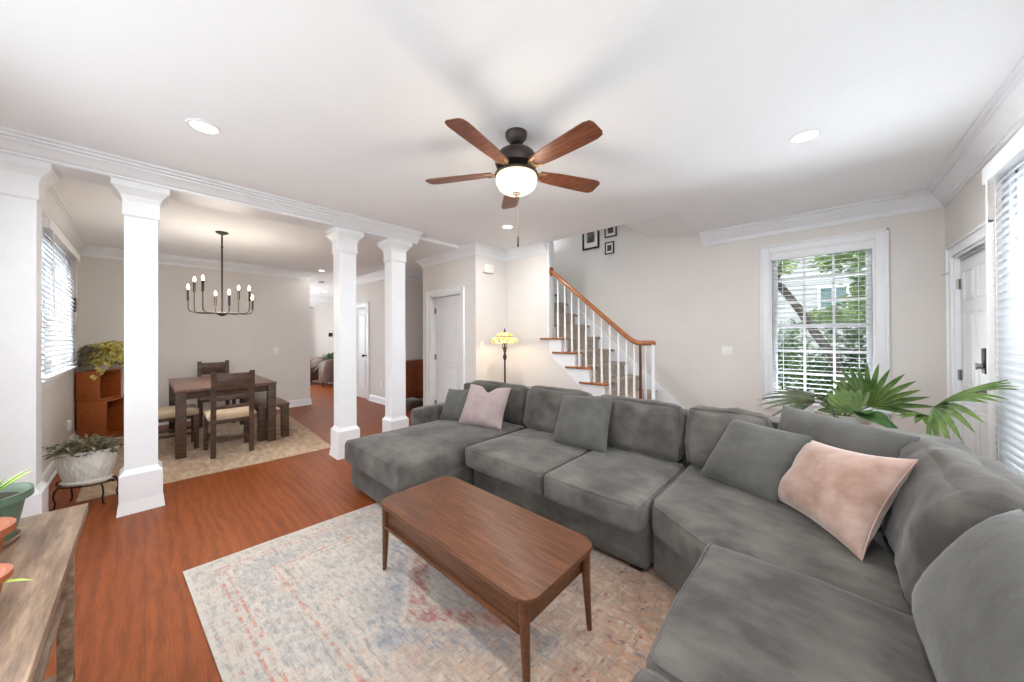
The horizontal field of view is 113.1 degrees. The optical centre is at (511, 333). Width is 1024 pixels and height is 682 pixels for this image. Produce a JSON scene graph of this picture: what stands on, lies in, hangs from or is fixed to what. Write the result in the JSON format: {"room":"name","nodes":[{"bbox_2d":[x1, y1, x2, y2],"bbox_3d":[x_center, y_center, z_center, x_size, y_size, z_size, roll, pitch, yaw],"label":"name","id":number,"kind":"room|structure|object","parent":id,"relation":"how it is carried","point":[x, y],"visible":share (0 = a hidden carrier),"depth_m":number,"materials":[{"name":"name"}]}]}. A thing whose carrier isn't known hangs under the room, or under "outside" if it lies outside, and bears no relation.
{"room":"living room","nodes":[
{"label":"living room","id":0,"kind":"room"},
{"bbox_2d":[0,563,13,593],"bbox_3d":[-1.297,0.633,0.792,0.146,0.092,0.146,-1,0,43],"label":"pot","id":1,"kind":"object","parent":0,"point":[6,569],"depth_m":0.83,"materials":[{"name":"ceramic"}]},
{"bbox_2d":[42,213,76,473],"bbox_3d":[-6.707,0.036,5.190,8.500,2.890,0.140,-1,0,43],"label":"wall","id":2,"kind":"structure","parent":0,"point":[59,404],"depth_m":3.87,"materials":[{"name":"paint"}]},
{"bbox_2d":[42,232,72,392],"bbox_3d":[-4.779,-0.211,3.449,1.960,1.517,0.190,-1,0,43],"label":"window","id":3,"kind":"structure","parent":2,"relation":"in","point":[46,385],"depth_m":3.80,"materials":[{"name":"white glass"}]},
{"bbox_2d":[42,217,79,380],"bbox_3d":[-4.713,-0.290,3.551,1.950,1.404,0.085,-1,0,43],"label":"window blind","id":4,"kind":"object","parent":3,"relation":"attached to","point":[58,343],"visible":0.88,"depth_m":3.34,"materials":[{"name":"plastic"}]},
{"bbox_2d":[42,185,89,253],"bbox_3d":[-4.906,-1.211,3.705,3.500,0.150,0.116,-1,0,43],"label":"trim","id":5,"kind":"structure","parent":2,"relation":"attached to","point":[55,208],"depth_m":3.56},
{"bbox_2d":[67,419,71,430],"bbox_3d":[-5.525,1.140,4.219,0.090,0.130,0.033,-1,0,43],"label":"wall outlet","id":6,"kind":"object","parent":2,"relation":"attached to","point":[69,421],"visible":1,"depth_m":4.19,"materials":[{"name":"white plastic"}]},
{"bbox_2d":[73,297,76,311],"bbox_3d":[-5.894,-0.386,4.558,0.070,0.200,0.032,-1,0,43],"label":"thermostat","id":7,"kind":"object","parent":2,"relation":"attached to","point":[75,299],"visible":0.8,"depth_m":4.54,"materials":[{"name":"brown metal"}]},
{"bbox_2d":[42,398,311,484],"bbox_3d":[-3.962,1.396,4.806,3.640,0.138,3.014,-1,0,43],"label":"baseboard","id":8,"kind":"structure","parent":2,"relation":"attached to","point":[50,472],"depth_m":4.51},
{"bbox_2d":[0,152,417,245],"bbox_3d":[-2.532,-1.304,3.465,0.280,0.172,3.370,-1,0,43],"label":"trim","id":9,"kind":"structure","parent":2,"relation":"attached to","point":[62,171],"depth_m":3.17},
{"bbox_2d":[0,126,422,243],"bbox_3d":[-2.375,-1.282,3.307,0.165,0.118,3.350,-1,0,43],"label":"trim","id":10,"kind":"structure","parent":2,"relation":"attached to","point":[12,141],"depth_m":2.82,"materials":[{"name":"paint"}]},
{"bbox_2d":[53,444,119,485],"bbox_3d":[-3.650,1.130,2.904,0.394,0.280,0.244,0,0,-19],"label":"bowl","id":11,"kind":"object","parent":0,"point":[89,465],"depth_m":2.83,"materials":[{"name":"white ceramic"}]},
{"bbox_2d":[77,256,309,410],"bbox_3d":[-5.267,0.092,5.987,0.140,2.770,2.984,-1,0,43],"label":"wall","id":12,"kind":"structure","parent":0,"point":[280,316],"depth_m":5.89,"materials":[{"name":"paint"}]},
{"bbox_2d":[80,245,317,279],"bbox_3d":[-5.192,-1.198,5.997,0.256,0.150,3.100,-1,0,43],"label":"trim","id":13,"kind":"structure","parent":12,"relation":"attached to","point":[92,250],"depth_m":5.81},
{"bbox_2d":[273,348,277,353],"bbox_3d":[-4.606,0.337,6.591,0.011,0.125,0.085,-1,0,43],"label":"light switch","id":14,"kind":"object","parent":12,"relation":"attached to","point":[275,350],"visible":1,"depth_m":6.58,"materials":[{"name":"white plastic"}]},
{"bbox_2d":[44,380,422,681],"bbox_3d":[-2.451,1.522,5.960,13.700,0.120,7.350,-1,0,43],"label":"floor","id":15,"kind":"structure","parent":0,"point":[137,619],"depth_m":2.36,"materials":[{"name":"orange wood"}]},
{"bbox_2d":[0,153,58,517],"bbox_3d":[-3.554,0.117,2.384,0.326,2.668,0.392,-1,0,43],"label":"column","id":16,"kind":"structure","parent":15,"relation":"on","point":[24,182],"depth_m":2.37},
{"bbox_2d":[0,503,87,681],"bbox_3d":[-1.311,1.055,0.595,1.650,0.750,0.590,-1,0,43],"label":"console table","id":17,"kind":"object","parent":15,"relation":"on","point":[38,611],"visible":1,"depth_m":1.00,"materials":[{"name":"brown wood"}]},
{"bbox_2d":[0,517,18,551],"bbox_3d":[-1.510,0.616,0.906,0.233,0.130,0.230,-1,0,43],"label":"potted succulent","id":18,"kind":"object","parent":17,"relation":"on","point":[7,524],"visible":1,"depth_m":0.97,"materials":[{"name":"orange ceramic"}]},
{"bbox_2d":[0,563,30,593],"bbox_3d":[-1.301,0.633,0.776,0.184,0.092,0.179,0,0,13],"label":"seedling","id":19,"kind":"object","parent":17,"relation":"on","point":[6,569],"visible":1,"depth_m":0.83,"materials":[{"name":"ceramic"}]},
{"bbox_2d":[0,467,33,547],"bbox_3d":[-1.712,0.558,1.066,0.238,0.249,0.238,-1,0,43],"label":"aloe","id":20,"kind":"object","parent":17,"relation":"on","point":[13,496],"visible":0.9,"depth_m":1.12,"materials":[{"name":"green ceramic"}]},
{"bbox_2d":[33,594,66,681],"bbox_3d":[-1.316,0.997,0.586,1.585,0.025,0.520,-1,0,43],"label":"shelf","id":21,"kind":"object","parent":17,"relation":"attached to","point":[41,669],"depth_m":1.09,"materials":[{"name":"brown wood"}]},
{"bbox_2d":[43,672,74,681],"bbox_3d":[-1.309,1.312,0.590,1.585,0.035,0.535,-1,0,43],"label":"shelf","id":22,"kind":"object","parent":17,"relation":"attached to","point":[66,676],"depth_m":1.27,"materials":[{"name":"brown wood"}]},
{"bbox_2d":[50,475,117,510],"bbox_3d":[-3.648,1.348,2.903,0.394,0.211,0.222,0,0,-19],"label":"plant stand","id":23,"kind":"object","parent":15,"relation":"on","point":[115,477],"visible":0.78,"depth_m":2.87,"materials":[{"name":"black metal"}]},
{"bbox_2d":[42,433,123,485],"bbox_3d":[-3.684,1.065,2.891,0.558,0.410,0.361,0,0,-19],"label":"planter","id":24,"kind":"object","parent":23,"relation":"on","point":[77,463],"visible":0.98,"depth_m":2.84,"materials":[{"name":"white ceramic"}]},
{"bbox_2d":[77,396,123,440],"bbox_3d":[-5.881,1.206,4.865,0.300,0.533,0.420,0,0,-20],"label":"cube","id":25,"kind":"object","parent":15,"relation":"on","point":[103,418],"visible":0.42,"depth_m":4.70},
{"bbox_2d":[76,368,120,401],"bbox_3d":[-5.915,0.729,4.848,0.235,0.418,0.420,0,0,-20],"label":"cube","id":26,"kind":"object","parent":25,"relation":"on","point":[107,385],"visible":0.89,"depth_m":4.69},
{"bbox_2d":[75,340,123,379],"bbox_3d":[-5.801,0.372,4.866,0.474,0.551,0.646,-1,0,39],"label":"pothos","id":27,"kind":"object","parent":26,"relation":"on","point":[95,358],"visible":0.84,"depth_m":4.76,"materials":[{"name":"green plant"}]},
{"bbox_2d":[94,364,107,369],"bbox_3d":[-5.889,0.463,4.849,0.166,0.110,0.166,-1,0,43],"label":"pot","id":28,"kind":"object","parent":26,"relation":"on","point":[105,367],"depth_m":4.82,"materials":[{"name":"white ceramic"}]},
{"bbox_2d":[110,177,169,517],"bbox_3d":[-3.124,0.117,2.851,0.326,2.668,0.325,-1,0,43],"label":"column","id":29,"kind":"structure","parent":15,"relation":"on","point":[140,480],"depth_m":2.78,"materials":[{"name":"paint"}]},
{"bbox_2d":[76,414,330,502],"bbox_3d":[-3.935,1.457,4.532,2.750,0.010,2.180,-1,0,43],"label":"dining rug","id":30,"kind":"object","parent":15,"relation":"on","point":[232,452],"visible":0.51,"depth_m":4.12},
{"bbox_2d":[158,404,198,448],"bbox_3d":[-4.314,0.952,4.236,0.451,1.000,0.550,-1,0,43],"label":"dining chair","id":31,"kind":"object","parent":30,"relation":"on","point":[167,413],"visible":0.44,"depth_m":4.25,"materials":[{"name":"brown wood"}]},
{"bbox_2d":[158,404,198,419],"bbox_3d":[-4.290,0.987,4.261,0.451,0.123,0.481,-1,0,43],"label":"seat cushion","id":32,"kind":"object","parent":31,"relation":"on","point":[168,412],"depth_m":4.19,"materials":[{"name":"beige fabric"}]},
{"bbox_2d":[197,360,235,427],"bbox_3d":[-4.879,0.961,5.564,0.550,1.000,0.451,-1,0,43],"label":"dining chair","id":33,"kind":"object","parent":30,"relation":"on","point":[219,367],"visible":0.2,"depth_m":5.64,"materials":[{"name":"brown wood"}]},
{"bbox_2d":[168,375,276,459],"bbox_3d":[-4.135,1.057,4.792,1.650,0.793,0.980,-1,0,43],"label":"dining table","id":34,"kind":"object","parent":30,"relation":"on","point":[181,390],"visible":0.75,"depth_m":4.31,"materials":[{"name":"brown wood"}]},
{"bbox_2d":[203,370,255,458],"bbox_3d":[-3.495,0.947,4.189,0.550,1.000,0.451,-1,0,43],"label":"dining chair","id":35,"kind":"object","parent":30,"relation":"on","point":[215,415],"visible":1,"depth_m":4.05,"materials":[{"name":"brown wood"}]},
{"bbox_2d":[203,406,255,421],"bbox_3d":[-3.520,0.983,4.212,0.481,0.123,0.451,-1,0,43],"label":"seat cushion","id":36,"kind":"object","parent":35,"relation":"on","point":[238,413],"depth_m":4.08,"materials":[{"name":"beige fabric"}]},
{"bbox_2d":[240,392,289,440],"bbox_3d":[-3.780,1.217,5.124,1.380,0.473,0.360,-1,0,43],"label":"bench","id":37,"kind":"object","parent":30,"relation":"on","point":[260,404],"visible":0.71,"depth_m":4.75,"materials":[{"name":"brown wood"}]},
{"bbox_2d":[310,357,323,381],"bbox_3d":[-6.051,1.107,10.197,0.868,0.790,0.755,0,0,23],"label":"armchair","id":38,"kind":"object","parent":15,"relation":"on","point":[314,375],"visible":0.24,"depth_m":9.92,"materials":[{"name":"leather"}]},
{"bbox_2d":[310,352,333,383],"bbox_3d":[-5.477,1.026,10.154,1.061,0.944,1.154,0,0,19],"label":"potted fern","id":39,"kind":"object","parent":15,"relation":"on","point":[329,356],"visible":0.23,"depth_m":10.08,"materials":[{"name":"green plant"}]},
{"bbox_2d":[319,359,333,386],"bbox_3d":[-5.076,1.099,9.696,0.868,0.790,0.755,0,0,-17],"label":"armchair","id":40,"kind":"object","parent":15,"relation":"on","point":[326,367],"visible":0.46,"depth_m":9.33,"materials":[{"name":"fabric"}]},
{"bbox_2d":[325,226,363,459],"bbox_3d":[-2.007,0.117,4.064,0.326,2.668,0.325,-1,0,43],"label":"column","id":41,"kind":"structure","parent":15,"relation":"on","point":[344,241],"depth_m":3.99,"materials":[{"name":"paint"}]},
{"bbox_2d":[377,238,411,431],"bbox_3d":[-1.569,0.117,4.540,0.326,2.668,0.330,-1,0,43],"label":"column","id":42,"kind":"structure","parent":15,"relation":"on","point":[394,251],"depth_m":4.47,"materials":[{"name":"paint"}]},
{"bbox_2d":[406,397,421,410],"bbox_3d":[-1.954,1.348,6.515,0.341,0.189,0.301,-1,0,43],"label":"ottoman","id":43,"kind":"object","parent":15,"relation":"on","point":[411,403],"visible":0.77,"depth_m":6.39,"materials":[{"name":"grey fabric"}]},
{"bbox_2d":[406,397,421,404],"bbox_3d":[-1.955,1.298,6.515,0.341,0.090,0.301,-1,0,43],"label":"cushion","id":44,"kind":"object","parent":43,"relation":"on","point":[409,401],"depth_m":6.44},
{"bbox_2d":[406,359,422,398],"bbox_3d":[-1.902,1.010,7.154,0.377,0.910,0.980,-1,0,43],"label":"base cabinet","id":45,"kind":"object","parent":15,"relation":"on","point":[414,368],"visible":0.27,"depth_m":6.84,"materials":[{"name":"brown wood"}]},
{"bbox_2d":[183,503,678,681],"bbox_3d":[-0.040,1.424,1.922,3.002,0.010,2.465,-1,0,43],"label":"area rug","id":46,"kind":"object","parent":15,"relation":"on","point":[318,602],"visible":0.37,"depth_m":1.68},
{"bbox_2d":[381,476,591,681],"bbox_3d":[-0.201,1.210,1.825,1.185,0.421,0.523,-1,0,43],"label":"coffee table","id":47,"kind":"object","parent":46,"relation":"on","point":[512,560],"visible":1,"depth_m":1.61,"materials":[{"name":"brown wood"}]},
{"bbox_2d":[345,380,1023,681],"bbox_3d":[0.047,0.957,2.140,4.110,0.924,3.125,-1,0,43],"label":"sectional sofa","id":48,"kind":"object","parent":46,"relation":"on","point":[767,593],"visible":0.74,"depth_m":1.55,"materials":[{"name":"fabric"}]},
{"bbox_2d":[345,419,524,490],"bbox_3d":[-0.690,1.075,3.329,0.972,0.249,1.504,-1,0,43],"label":"seat cushion","id":49,"kind":"object","parent":48,"relation":"on","point":[400,459],"depth_m":2.89,"materials":[{"name":"fabric"}]},
{"bbox_2d":[440,389,468,420],"bbox_3d":[-0.616,0.789,3.782,0.397,0.360,0.185,0,0,31],"label":"throw pillow","id":50,"kind":"object","parent":48,"relation":"on","point":[455,400],"visible":0.67,"depth_m":3.73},
{"bbox_2d":[458,384,510,429],"bbox_3d":[-0.295,0.761,3.575,0.562,0.411,0.233,0,0,27],"label":"throw pillow","id":51,"kind":"object","parent":48,"relation":"on","point":[481,407],"visible":0.98,"depth_m":3.49,"materials":[{"name":"pink fabric"}]},
{"bbox_2d":[473,380,528,424],"bbox_3d":[-0.161,0.785,3.953,0.867,0.441,0.204,-1,0,43],"label":"cushion","id":52,"kind":"object","parent":48,"relation":"on","point":[514,409],"depth_m":3.70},
{"bbox_2d":[465,428,591,494],"bbox_3d":[0.186,1.046,2.919,0.842,0.219,0.894,-1,0,43],"label":"seat cushion","id":53,"kind":"object","parent":48,"relation":"on","point":[522,458],"depth_m":2.69,"materials":[{"name":"fabric"}]},
{"bbox_2d":[524,386,592,433],"bbox_3d":[0.453,0.769,3.338,0.758,0.474,0.321,-1,0,43],"label":"cushion","id":54,"kind":"object","parent":48,"relation":"on","point":[543,403],"depth_m":3.30,"materials":[{"name":"fabric"}]},
{"bbox_2d":[552,395,612,452],"bbox_3d":[0.595,0.740,2.893,0.499,0.438,0.226,0,0,35],"label":"throw pillow","id":55,"kind":"object","parent":48,"relation":"on","point":[583,421],"visible":0.96,"depth_m":2.81,"materials":[{"name":"fabric"}]},
{"bbox_2d":[543,447,683,532],"bbox_3d":[0.743,1.045,2.409,0.679,0.223,0.890,-1,0,43],"label":"seat cushion","id":56,"kind":"object","parent":48,"relation":"on","point":[619,486],"depth_m":2.19,"materials":[{"name":"fabric"}]},
{"bbox_2d":[602,395,686,461],"bbox_3d":[1.036,0.771,2.803,0.746,0.470,0.322,-1,0,43],"label":"cushion","id":57,"kind":"object","parent":48,"relation":"on","point":[640,427],"depth_m":2.62,"materials":[{"name":"fabric"}]},
{"bbox_2d":[637,672,665,681],"bbox_3d":[0.347,1.028,0.457,0.710,0.214,0.832,-1,0,43],"label":"seat cushion","id":58,"kind":"object","parent":48,"relation":"on","point":[641,676],"depth_m":0.94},
{"bbox_2d":[688,405,776,468],"bbox_3d":[1.517,0.760,2.370,0.534,0.486,0.342,-1,0,43],"label":"cushion","id":59,"kind":"object","parent":48,"relation":"on","point":[707,424],"depth_m":2.36,"materials":[{"name":"fabric"}]},
{"bbox_2d":[700,418,812,503],"bbox_3d":[1.466,0.753,2.073,0.247,0.384,0.553,0,0,-26],"label":"throw pillow","id":60,"kind":"object","parent":48,"relation":"on","point":[753,458],"visible":0.91,"depth_m":1.99,"materials":[{"name":"fabric"}]},
{"bbox_2d":[652,465,912,613],"bbox_3d":[1.405,1.038,1.796,1.122,0.192,1.060,-1,0,43],"label":"seat cushion","id":61,"kind":"object","parent":48,"relation":"on","point":[692,511],"depth_m":1.61,"materials":[{"name":"fabric"}]},
{"bbox_2d":[647,544,934,681],"bbox_3d":[0.898,1.028,1.053,0.704,0.220,0.783,-1,0,43],"label":"seat cushion","id":62,"kind":"object","parent":48,"relation":"on","point":[739,615],"depth_m":1.05,"materials":[{"name":"fabric"}]},
{"bbox_2d":[777,440,918,560],"bbox_3d":[1.576,0.731,1.677,0.275,0.422,0.576,0,0,4],"label":"throw pillow","id":63,"kind":"object","parent":48,"relation":"on","point":[846,493],"visible":0.93,"depth_m":1.52,"materials":[{"name":"fabric"}]},
{"bbox_2d":[778,405,919,457],"bbox_3d":[1.796,0.705,1.905,0.247,0.470,0.638,0,0,-16],"label":"cushion","id":64,"kind":"object","parent":48,"relation":"on","point":[834,432],"visible":0.38,"depth_m":1.83,"materials":[{"name":"fabric"}]},
{"bbox_2d":[877,436,1023,600],"bbox_3d":[1.732,0.752,1.350,0.364,0.540,0.955,-1,0,43],"label":"cushion","id":65,"kind":"object","parent":48,"relation":"on","point":[949,491],"depth_m":1.23,"materials":[{"name":"fabric"}]},
{"bbox_2d":[912,509,1023,681],"bbox_3d":[1.222,0.725,0.819,0.291,0.426,0.740,-1,0,43],"label":"throw pillow","id":66,"kind":"object","parent":48,"relation":"on","point":[968,605],"visible":1,"depth_m":0.83,"materials":[{"name":"fabric"}]},
{"bbox_2d":[491,328,517,382],"bbox_3d":[-0.104,0.682,4.989,0.396,1.525,0.396,-1,0,43],"label":"floor lamp","id":67,"kind":"object","parent":15,"relation":"on","point":[504,337],"visible":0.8,"depth_m":4.90,"materials":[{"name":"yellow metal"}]},
{"bbox_2d":[540,286,683,408],"bbox_3d":[1.140,0.208,5.178,2.826,2.463,1.194,-1,0,43],"label":"staircase","id":68,"kind":"structure","parent":15,"relation":"on","point":[566,360],"depth_m":5.00,"materials":[{"name":"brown wood"}]},
{"bbox_2d":[549,267,655,399],"bbox_3d":[1.137,0.127,4.506,1.496,2.239,0.181,-1,0,39],"label":"stair railing","id":69,"kind":"object","parent":68,"relation":"attached to","point":[552,272],"visible":0.75,"depth_m":4.36,"materials":[{"name":"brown wood"}]},
{"bbox_2d":[758,363,933,428],"bbox_3d":[2.847,0.831,2.977,1.104,1.178,0.638,-1,0,43],"label":"potted palm","id":70,"kind":"object","parent":15,"relation":"on","point":[846,404],"visible":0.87,"depth_m":2.83,"materials":[{"name":"green plant"}]},
{"bbox_2d":[814,408,871,425],"bbox_3d":[2.938,1.062,3.004,0.370,0.715,0.370,-1,0,43],"label":"planter","id":71,"kind":"object","parent":70,"relation":"on","point":[852,417],"depth_m":2.87,"materials":[{"name":"white ceramic"}]},
{"bbox_2d":[896,380,1016,442],"bbox_3d":[2.757,0.841,2.093,0.490,1.150,0.795,-1,0,43],"label":"potted palm","id":72,"kind":"object","parent":15,"relation":"on","point":[939,414],"visible":0.41,"depth_m":2.02,"materials":[{"name":"plant"}]},
{"bbox_2d":[310,301,333,359],"bbox_3d":[-7.308,0.125,10.532,0.120,2.770,7.200,-1,0,43],"label":"wall","id":73,"kind":"structure","parent":0,"point":[322,312],"depth_m":11.40,"materials":[{"name":"paint"}]},
{"bbox_2d":[310,296,333,301],"bbox_3d":[-7.348,-1.165,10.328,0.116,0.150,6.554,-1,0,43],"label":"trim","id":74,"kind":"structure","parent":73,"relation":"attached to","point":[312,298],"depth_m":11.37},
{"bbox_2d":[405,280,422,359],"bbox_3d":[-1.925,0.082,7.521,0.120,2.770,1.500,-1,0,43],"label":"wall","id":75,"kind":"structure","parent":0,"point":[413,289],"depth_m":7.24,"materials":[{"name":"paint"}]},
{"bbox_2d":[356,254,481,405],"bbox_3d":[-2.367,0.021,6.827,5.070,2.890,0.120,-1,0,43],"label":"wall","id":76,"kind":"structure","parent":0,"point":[466,271],"depth_m":5.71,"materials":[{"name":"paint"}]},
{"bbox_2d":[356,302,369,399],"bbox_3d":[-3.444,0.389,7.757,0.850,2.175,0.210,-1,0,43],"label":"door","id":77,"kind":"structure","parent":76,"relation":"in","point":[362,309],"depth_m":7.71,"materials":[{"name":"white wood"}]},
{"bbox_2d":[356,269,422,285],"bbox_3d":[-2.510,-1.203,7.818,3.766,0.150,1.616,-1,0,43],"label":"trim","id":78,"kind":"structure","parent":76,"relation":"attached to","point":[379,275],"depth_m":7.22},
{"bbox_2d":[368,394,422,404],"bbox_3d":[-1.807,1.396,7.229,2.290,0.138,1.530,-1,0,43],"label":"baseboard","id":79,"kind":"structure","parent":76,"relation":"attached to","point":[373,398],"depth_m":7.20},
{"bbox_2d":[426,285,464,405],"bbox_3d":[-1.070,0.356,5.611,1.010,2.195,0.152,-1,0,43],"label":"door","id":80,"kind":"structure","parent":76,"relation":"in","point":[445,308],"depth_m":5.68,"materials":[{"name":"white wood"}]},
{"bbox_2d":[416,241,546,267],"bbox_3d":[-0.619,-1.260,5.506,2.381,0.150,0.776,-1,0,43],"label":"trim","id":81,"kind":"structure","parent":76,"relation":"attached to","point":[472,248],"depth_m":5.25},
{"bbox_2d":[481,256,505,381],"bbox_3d":[-0.323,0.003,5.394,0.120,2.890,0.540,-1,0,43],"label":"wall","id":82,"kind":"structure","parent":0,"point":[493,285],"depth_m":5.34,"materials":[{"name":"paint"}]},
{"bbox_2d":[480,341,483,348],"bbox_3d":[-0.456,0.178,5.150,0.011,0.125,0.080,-1,0,43],"label":"light switch","id":83,"kind":"object","parent":82,"relation":"attached to","point":[481,342],"visible":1,"depth_m":5.14,"materials":[{"name":"white plastic"}]},
{"bbox_2d":[483,264,493,273],"bbox_3d":[-0.365,-1.002,5.229,0.054,0.130,0.190,-1,0,43],"label":"door chime","id":84,"kind":"object","parent":82,"relation":"attached to","point":[487,268],"visible":1,"depth_m":5.20,"materials":[{"name":"white plastic"}]},
{"bbox_2d":[0,0,1023,296],"bbox_3d":[-2.473,-1.433,5.978,13.685,0.290,7.354,-1,0,43],"label":"ceiling","id":85,"kind":"structure","parent":0,"point":[345,106],"depth_m":1.99,"materials":[{"name":"paint"}]},
{"bbox_2d":[186,118,220,134],"bbox_3d":[-2.006,-1.344,2.201,0.173,0.008,0.173,-1,0,43],"label":"recessed light","id":86,"kind":"object","parent":85,"relation":"in","point":[202,126],"visible":1,"depth_m":2.19,"materials":[{"name":"white"}]},
{"bbox_2d":[187,231,253,315],"bbox_3d":[-3.686,-0.755,4.296,0.611,1.067,0.611,0,0,15],"label":"chandelier","id":87,"kind":"object","parent":85,"relation":"hanging from","point":[250,298],"visible":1,"depth_m":4.29,"materials":[{"name":"brown metal"}]},
{"bbox_2d":[502,225,513,228],"bbox_3d":[-0.056,-1.345,4.265,0.153,0.008,0.153,-1,0,43],"label":"recessed light","id":88,"kind":"object","parent":85,"relation":"in","point":[503,226],"visible":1,"depth_m":4.25,"materials":[{"name":"white"}]},
{"bbox_2d":[425,118,602,246],"bbox_3d":[0.042,-0.979,2.260,1.245,0.760,1.262,-1,0,43],"label":"ceiling fan","id":89,"kind":"object","parent":85,"relation":"hanging from","point":[516,175],"visible":1,"depth_m":2.17,"materials":[{"name":"wood"}]},
{"bbox_2d":[789,128,821,143],"bbox_3d":[2.031,-1.365,2.342,0.173,0.008,0.173,-1,0,43],"label":"recessed light","id":90,"kind":"object","parent":85,"relation":"in","point":[810,134],"visible":1,"depth_m":2.34,"materials":[{"name":"white"}]},
{"bbox_2d":[506,241,552,387],"bbox_3d":[0.215,-1.055,5.347,0.990,5.000,0.120,-1,0,43],"label":"wall","id":91,"kind":"structure","parent":0,"point":[527,360],"depth_m":5.23,"materials":[{"name":"paint"}]},
{"bbox_2d":[549,340,607,394],"bbox_3d":[1.151,0.761,4.466,1.553,1.349,0.090,-1,0,43],"label":"wall","id":92,"kind":"structure","parent":0,"point":[558,377],"depth_m":4.82,"materials":[{"name":"paint"}]},
{"bbox_2d":[547,242,553,337],"bbox_3d":[0.574,-0.633,5.016,0.030,1.430,0.131,-1,0,43],"label":"trim","id":93,"kind":"structure","parent":92,"relation":"attached to","point":[550,246],"depth_m":4.99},
{"bbox_2d":[625,212,699,236],"bbox_3d":[2.013,-2.464,4.399,0.940,2.210,1.158,-1,0,43],"label":"ceiling","id":94,"kind":"structure","parent":0,"point":[672,224],"depth_m":4.46,"materials":[{"name":"paint"}]},
{"bbox_2d":[553,207,946,437],"bbox_3d":[1.558,-1.060,5.702,7.385,5.000,0.140,-1,0,43],"label":"wall","id":95,"kind":"structure","parent":0,"point":[694,301],"depth_m":4.48,"materials":[{"name":"paint"}]},
{"bbox_2d":[582,230,599,250],"bbox_3d":[1.347,-1.651,5.785,0.320,0.415,0.021,-1,0,43],"label":"picture frame","id":96,"kind":"object","parent":95,"relation":"attached to","point":[590,240],"visible":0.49,"depth_m":5.79,"materials":[{"name":"black metal"}]},
{"bbox_2d":[587,231,594,242],"bbox_3d":[1.347,-1.651,5.786,0.147,0.191,0.004,-1,0,43],"label":"photo","id":97,"kind":"object","parent":96,"relation":"attached to","point":[591,235],"depth_m":5.77},
{"bbox_2d":[605,241,613,254],"bbox_3d":[1.600,-1.406,5.552,0.158,0.200,0.021,-1,0,43],"label":"picture frame","id":98,"kind":"object","parent":95,"relation":"attached to","point":[609,246],"visible":1,"depth_m":5.55,"materials":[{"name":"black metal"}]},
{"bbox_2d":[604,226,616,237],"bbox_3d":[1.615,-1.702,5.538,0.210,0.240,0.021,-1,0,43],"label":"picture frame","id":99,"kind":"object","parent":95,"relation":"attached to","point":[612,231],"visible":0.56,"depth_m":5.54,"materials":[{"name":"black metal"}]},
{"bbox_2d":[722,347,731,355],"bbox_3d":[2.821,0.232,4.436,0.120,0.120,0.011,-1,0,43],"label":"light switch","id":100,"kind":"object","parent":95,"relation":"attached to","point":[726,351],"visible":1,"depth_m":4.43,"materials":[{"name":"white plastic"}]},
{"bbox_2d":[759,228,891,418],"bbox_3d":[3.512,-0.081,3.868,1.090,1.992,0.190,-1,0,43],"label":"window","id":101,"kind":"structure","parent":95,"relation":"in","point":[878,339],"depth_m":3.81,"materials":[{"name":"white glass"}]},
{"bbox_2d":[770,240,874,400],"bbox_3d":[3.498,-0.109,3.853,0.930,1.749,0.085,-1,0,43],"label":"window blind","id":102,"kind":"object","parent":101,"relation":"attached to","point":[870,244],"visible":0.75,"depth_m":3.83,"materials":[{"name":"plastic"}]},
{"bbox_2d":[700,54,1023,246],"bbox_3d":[0.284,-1.274,2.681,4.925,0.168,6.030,-1,0,43],"label":"trim","id":103,"kind":"structure","parent":95,"relation":"attached to","point":[1002,117],"depth_m":2.99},
{"bbox_2d":[945,126,1023,460],"bbox_3d":[2.120,-0.032,0.923,0.140,2.890,6.130,-1,0,43],"label":"wall","id":104,"kind":"structure","parent":0,"point":[966,211],"depth_m":2.64,"materials":[{"name":"paint"}]},
{"bbox_2d":[942,219,996,459],"bbox_3d":[3.684,0.316,2.675,0.177,2.195,1.076,-1,0,43],"label":"door","id":105,"kind":"structure","parent":104,"relation":"in","point":[970,319],"depth_m":2.72,"materials":[{"name":"white wood"}]},
{"bbox_2d":[982,127,1023,477],"bbox_3d":[2.366,-0.068,1.401,0.085,1.984,2.055,-1,0,43],"label":"window","id":106,"kind":"structure","parent":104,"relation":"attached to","point":[1010,434],"depth_m":1.97,"materials":[{"name":"plastic"}]},
{"bbox_2d":[1000,163,1023,314],"bbox_3d":[2.457,-0.055,1.326,0.190,2.067,2.060,-1,0,43],"label":"window blind","id":107,"kind":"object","parent":104,"relation":"in","point":[1022,166],"depth_m":2.04,"materials":[{"name":"white plastic"}]},
{"label":"outside","id":108,"kind":"structure","parent":0,"visible":0},
{"bbox_3d":[13.421,2.180,14.557,32.000,0.280,28.400,-1,0,43],"label":"ground","id":109,"kind":"structure","parent":108,"visible":0},
{"bbox_2d":[777,328,855,393],"bbox_3d":[7.819,0.915,8.778,2.666,2.252,1.265,0,0,24],"label":"tree","id":110,"kind":"object","parent":109,"relation":"on","point":[779,355],"visible":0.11,"depth_m":8.87,"materials":[{"name":"green plant"}]},
{"bbox_2d":[777,250,865,389],"bbox_3d":[5.527,-0.742,6.299,3.360,5.596,2.373,-1,0,43],"label":"tree","id":111,"kind":"object","parent":109,"relation":"on","point":[797,307],"visible":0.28,"depth_m":6.07,"materials":[{"name":"green plant"}]},
{"bbox_2d":[777,301,866,397],"bbox_3d":[7.032,0.610,7.409,2.571,2.858,1.424,-1,0,43],"label":"tree","id":112,"kind":"object","parent":109,"relation":"on","point":[857,335],"visible":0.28,"depth_m":7.43,"materials":[{"name":"green plant"}]},
{"bbox_2d":[777,253,866,393],"bbox_3d":[11.812,-2.360,12.858,14.000,8.800,4.080,-1,0,43],"label":"house","id":113,"kind":"structure","parent":109,"relation":"on","point":[782,312],"depth_m":11.60,"materials":[{"name":"white"}]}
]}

